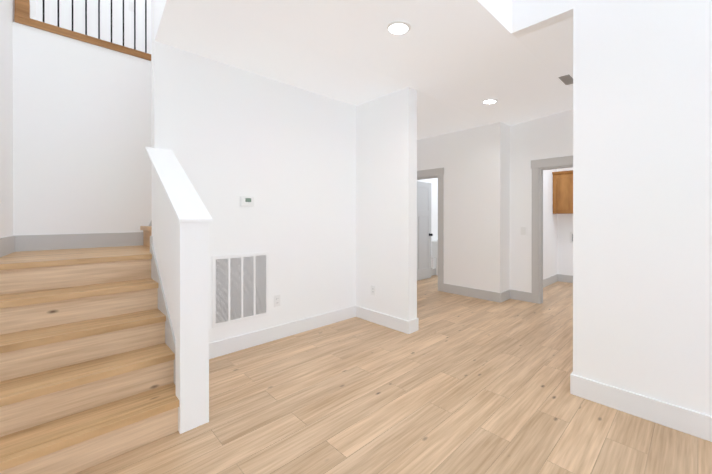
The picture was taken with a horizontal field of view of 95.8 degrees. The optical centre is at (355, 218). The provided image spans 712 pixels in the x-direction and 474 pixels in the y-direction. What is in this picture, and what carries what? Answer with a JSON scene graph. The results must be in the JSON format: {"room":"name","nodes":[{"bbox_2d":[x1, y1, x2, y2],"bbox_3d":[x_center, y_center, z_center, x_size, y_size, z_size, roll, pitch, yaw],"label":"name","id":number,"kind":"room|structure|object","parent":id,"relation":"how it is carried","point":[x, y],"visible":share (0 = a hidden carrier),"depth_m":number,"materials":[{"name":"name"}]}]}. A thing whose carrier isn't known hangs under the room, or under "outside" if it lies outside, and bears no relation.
{"room":"house entrance hall","nodes":[
{"label":"house entrance hall","id":0,"kind":"room"},
{"bbox_2d":[0,0,35,237],"bbox_3d":[-1.197,-1.503,0.383,0.114,5.600,8.481,0,0,-38],"label":"wall","id":1,"kind":"structure","parent":0,"point":[7,10],"depth_m":2.62,"materials":[{"name":"paint"}]},
{"bbox_2d":[0,236,14,256],"bbox_3d":[-2.342,0.724,1.981,0.015,1.140,2.061,0,0,-38],"label":"skirt","id":2,"kind":"object","parent":1,"relation":"attached to","point":[7,245],"visible":0.42,"depth_m":2.58,"materials":[{"name":"paint"}]},
{"bbox_2d":[36,0,150,53],"bbox_3d":[-0.970,-3.013,6.295,7.730,2.605,0.115,0,0,-43],"label":"wall","id":3,"kind":"structure","parent":0,"point":[65,14],"depth_m":4.12,"materials":[{"name":"paint"}]},
{"bbox_2d":[129,2,133,11],"bbox_3d":[-2.997,-2.826,4.303,0.072,0.118,0.014,0,0,-43],"label":"light switch","id":4,"kind":"object","parent":3,"relation":"attached to","point":[131,6],"visible":0.83,"depth_m":4.30,"materials":[{"name":"white plastic"}]},
{"bbox_2d":[13,22,437,268],"bbox_3d":[-0.155,-0.211,5.516,7.845,2.995,0.115,0,0,-43],"label":"wall","id":5,"kind":"structure","parent":0,"point":[82,163],"depth_m":3.09,"materials":[{"name":"paint"}]},
{"bbox_2d":[14,0,150,60],"bbox_3d":[-1.810,-2.303,3.959,3.283,1.195,0.155,0,0,-43],"label":"guard rail","id":6,"kind":"object","parent":5,"relation":"on","point":[22,12],"visible":0.31,"depth_m":3.10,"materials":[{"name":"brown wood"}]},
{"bbox_2d":[15,220,152,252],"bbox_3d":[-1.427,-0.817,3.555,3.283,2.614,1.002,0,0,-43],"label":"skirt","id":7,"kind":"object","parent":5,"relation":"attached to","point":[51,242],"visible":0.17,"depth_m":3.06,"materials":[{"name":"paint"}]},
{"bbox_2d":[431,268,435,275],"bbox_3d":[1.793,1.210,7.257,2.395,0.145,0.017,0,0,-43],"label":"baseboard","id":8,"kind":"structure","parent":5,"relation":"attached to","point":[433,271],"depth_m":7.19,"materials":[{"name":"paint"}]},
{"bbox_2d":[151,0,355,342],"bbox_3d":[-0.814,-1.510,3.523,2.430,5.600,0.115,0,0,-43],"label":"wall","id":9,"kind":"structure","parent":0,"point":[283,154],"depth_m":3.36,"materials":[{"name":"paint"}]},
{"bbox_2d":[212,252,268,327],"bbox_3d":[-1.117,0.681,3.156,0.570,0.660,0.012,0,0,-43],"label":"air vent grille","id":10,"kind":"object","parent":9,"relation":"attached to","point":[240,287],"visible":1,"depth_m":3.14,"materials":[{"name":"white metal"}]},
{"bbox_2d":[240,196,253,206],"bbox_3d":[-1.076,-0.165,3.182,0.144,0.102,0.028,0,0,-43],"label":"thermostat","id":11,"kind":"object","parent":9,"relation":"attached to","point":[246,201],"visible":0.98,"depth_m":3.17,"materials":[{"name":"white plastic"}]},
{"bbox_2d":[274,295,279,306],"bbox_3d":[-0.837,0.880,3.421,0.072,0.118,0.009,0,0,-43],"label":"outlet","id":12,"kind":"object","parent":9,"relation":"attached to","point":[276,300],"visible":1,"depth_m":3.41,"materials":[{"name":"white plastic"}]},
{"bbox_2d":[209,306,356,358],"bbox_3d":[-0.783,1.218,3.467,2.160,0.145,0.017,0,0,-43],"label":"baseboard","id":13,"kind":"structure","parent":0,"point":[237,343],"depth_m":3.41,"materials":[{"name":"paint"}]},
{"bbox_2d":[154,0,572,139],"bbox_3d":[2.515,-1.609,3.092,7.035,0.300,7.070,0,0,-43],"label":"ceiling","id":14,"kind":"structure","parent":0,"point":[454,63],"depth_m":2.86,"materials":[{"name":"paint"}]},
{"bbox_2d":[387,21,410,34],"bbox_3d":[0.334,-1.493,2.534,0.196,0.010,0.196,0,4,-43],"label":"recessed light","id":15,"kind":"object","parent":14,"relation":"in","point":[398,27],"visible":0.98,"depth_m":2.51,"materials":[{"name":"white plastic"}]},
{"bbox_2d":[483,99,497,103],"bbox_3d":[1.699,-1.482,4.089,0.196,0.010,0.196,0,4,-43],"label":"recessed light","id":16,"kind":"object","parent":14,"relation":"in","point":[488,101],"visible":0.96,"depth_m":4.07,"materials":[{"name":"white plastic"}]},
{"bbox_2d":[558,74,572,84],"bbox_3d":[2.355,-1.535,3.580,0.300,0.010,0.100,0,0,-43],"label":"ceiling vent","id":17,"kind":"object","parent":14,"relation":"in","point":[567,79],"visible":0.9,"depth_m":3.56,"materials":[{"name":"grey metal"}]},
{"bbox_2d":[356,87,416,320],"bbox_3d":[0.349,-0.161,3.949,0.155,2.900,0.860,0,0,-43],"label":"wall","id":18,"kind":"structure","parent":0,"point":[386,196],"depth_m":3.81,"materials":[{"name":"paint"}]},
{"bbox_2d":[371,285,374,295],"bbox_3d":[0.209,0.894,3.979,0.009,0.118,0.072,0,0,-43],"label":"outlet","id":19,"kind":"object","parent":18,"relation":"attached to","point":[372,290],"visible":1,"depth_m":3.98,"materials":[{"name":"white plastic"}]},
{"bbox_2d":[357,306,412,333],"bbox_3d":[0.307,1.217,3.875,0.017,0.145,0.834,0,0,-43],"label":"baseboard","id":20,"kind":"structure","parent":18,"relation":"attached to","point":[392,322],"depth_m":3.81,"materials":[{"name":"paint"}]},
{"bbox_2d":[413,318,418,331],"bbox_3d":[0.415,1.217,4.004,0.014,0.145,0.874,0,0,-43],"label":"baseboard","id":21,"kind":"structure","parent":18,"relation":"attached to","point":[415,321],"depth_m":3.66,"materials":[{"name":"paint"}]},
{"bbox_2d":[75,275,711,473],"bbox_3d":[1.971,1.342,2.588,8.755,0.100,7.300,0,0,-43],"label":"floor","id":22,"kind":"structure","parent":0,"point":[457,384],"depth_m":2.16,"materials":[{"name":"brown wood"}]},
{"bbox_2d":[0,226,178,473],"bbox_3d":[-1.168,-0.234,3.144,3.467,3.050,1.922,0,0,-43],"label":"stairs","id":23,"kind":"structure","parent":22,"relation":"on","point":[87,356],"depth_m":1.95,"materials":[{"name":"brown wood"}]},
{"bbox_2d":[153,167,208,433],"bbox_3d":[-1.317,0.368,2.325,0.167,1.849,0.950,0,0,-43],"label":"wall","id":24,"kind":"structure","parent":22,"relation":"on","point":[181,250],"depth_m":1.99,"materials":[{"name":"paint"}]},
{"bbox_2d":[151,244,175,384],"bbox_3d":[-1.385,0.751,2.330,0.012,1.083,0.846,0,0,-43],"label":"skirt","id":25,"kind":"object","parent":24,"relation":"attached to","point":[163,309],"visible":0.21,"depth_m":2.33,"materials":[{"name":"paint"}]},
{"bbox_2d":[145,147,212,222],"bbox_3d":[-1.308,-0.276,2.322,0.193,0.604,0.965,0,0,-43],"label":"trim","id":26,"kind":"structure","parent":24,"relation":"on","point":[186,203],"depth_m":2.22,"materials":[{"name":"paint"}]},
{"bbox_2d":[431,240,437,274],"bbox_3d":[2.066,0.895,7.022,0.547,0.775,0.695,0,0,-43],"label":"toilet","id":27,"kind":"object","parent":22,"relation":"on","point":[434,249],"visible":0.17,"depth_m":7.11,"materials":[{"name":"white ceramic"}]},
{"bbox_2d":[417,124,492,291],"bbox_3d":[1.517,-0.164,5.714,0.115,2.900,1.885,0,0,-43],"label":"wall","id":28,"kind":"structure","parent":0,"point":[463,159],"depth_m":5.30,"materials":[{"name":"paint"}]},
{"bbox_2d":[417,181,432,280],"bbox_3d":[1.308,0.263,6.613,0.800,2.018,0.171,0,0,-43],"label":"bathroom door","id":29,"kind":"structure","parent":28,"relation":"in","point":[424,234],"depth_m":6.69,"materials":[{"name":"paint"}]},
{"bbox_2d":[417,168,443,291],"bbox_3d":[1.225,0.202,6.027,0.159,2.165,1.044,0,0,-43],"label":"door frame","id":30,"kind":"structure","parent":28,"relation":"attached to","point":[438,173],"depth_m":5.64,"materials":[{"name":"paint"}]},
{"bbox_2d":[443,283,501,302],"bbox_3d":[1.867,1.214,5.253,0.017,0.145,0.989,0,0,-43],"label":"baseboard","id":31,"kind":"structure","parent":28,"relation":"attached to","point":[492,296],"depth_m":5.20,"materials":[{"name":"paint"}]},
{"bbox_2d":[493,122,556,292],"bbox_3d":[3.109,-0.165,5.768,2.510,2.900,0.215,0,0,-43],"label":"wall jog","id":32,"kind":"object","parent":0,"point":[504,207],"visible":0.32,"depth_m":5.09,"materials":[{"name":"paint"}]},
{"bbox_2d":[516,109,572,292],"bbox_3d":[4.272,-0.159,3.304,0.115,2.900,4.970,0,0,-43],"label":"wall","id":33,"kind":"structure","parent":0,"point":[549,136],"depth_m":4.94,"materials":[{"name":"paint"}]},
{"bbox_2d":[501,290,510,301],"bbox_3d":[2.339,1.215,5.027,0.351,0.145,0.017,0,0,-43],"label":"baseboard","id":34,"kind":"structure","parent":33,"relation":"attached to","point":[506,295],"depth_m":5.03,"materials":[{"name":"paint"}]},
{"bbox_2d":[511,290,531,301],"bbox_3d":[2.578,1.215,5.016,0.016,0.145,0.300,0,0,-43],"label":"baseboard","id":35,"kind":"structure","parent":33,"relation":"attached to","point":[517,295],"depth_m":5.01,"materials":[{"name":"paint"}]},
{"bbox_2d":[521,227,525,234],"bbox_3d":[2.596,0.202,4.996,0.014,0.118,0.072,0,0,-43],"label":"light switch","id":36,"kind":"object","parent":33,"relation":"attached to","point":[523,230],"visible":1,"depth_m":4.99,"materials":[{"name":"white plastic"}]},
{"bbox_2d":[543,274,557,287],"bbox_3d":[3.346,1.213,5.835,1.994,0.145,0.017,0,0,-43],"label":"baseboard","id":37,"kind":"structure","parent":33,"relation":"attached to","point":[550,280],"depth_m":6.21,"materials":[{"name":"paint"}]},
{"bbox_2d":[531,156,572,303],"bbox_3d":[3.075,0.205,4.581,0.159,2.165,1.034,0,0,-43],"label":"door frame","id":38,"kind":"structure","parent":33,"relation":"attached to","point":[539,166],"depth_m":4.84,"materials":[{"name":"paint"}]},
{"bbox_2d":[557,167,572,275],"bbox_3d":[4.735,-1.515,5.950,0.115,5.600,8.430,0,0,-43],"label":"wall","id":39,"kind":"structure","parent":0,"point":[564,247],"depth_m":6.46,"materials":[{"name":"paint"}]},
{"bbox_2d":[552,170,572,213],"bbox_3d":[4.286,-0.493,6.091,0.349,0.815,0.920,0,0,-43],"label":"laundry cabinet","id":40,"kind":"object","parent":39,"relation":"attached to","point":[562,192],"visible":0.33,"depth_m":6.20,"materials":[{"name":"brown wood"}]},
{"bbox_2d":[558,274,572,282],"bbox_3d":[5.793,1.215,4.734,0.014,0.145,4.970,0,0,-43],"label":"baseboard","id":41,"kind":"structure","parent":39,"relation":"attached to","point":[562,278],"depth_m":6.43,"materials":[{"name":"paint"}]},
{"bbox_2d":[570,232,572,242],"bbox_3d":[4.337,0.384,6.267,0.036,0.220,0.300,0,0,-43],"label":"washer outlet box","id":42,"kind":"object","parent":39,"relation":"attached to","point":[571,237],"visible":0.12,"depth_m":6.36,"materials":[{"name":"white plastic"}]},
{"bbox_2d":[511,0,711,415],"bbox_3d":[2.728,-1.505,1.235,0.115,5.600,4.070,0,0,-43],"label":"wall","id":43,"kind":"structure","parent":0,"point":[642,197],"depth_m":2.08,"materials":[{"name":"paint"}]},
{"bbox_2d":[570,372,711,441],"bbox_3d":[2.828,1.223,1.043,0.017,0.145,3.644,0,0,-43],"label":"baseboard","id":44,"kind":"structure","parent":43,"relation":"attached to","point":[688,421],"depth_m":2.06,"materials":[{"name":"paint"}]}
]}

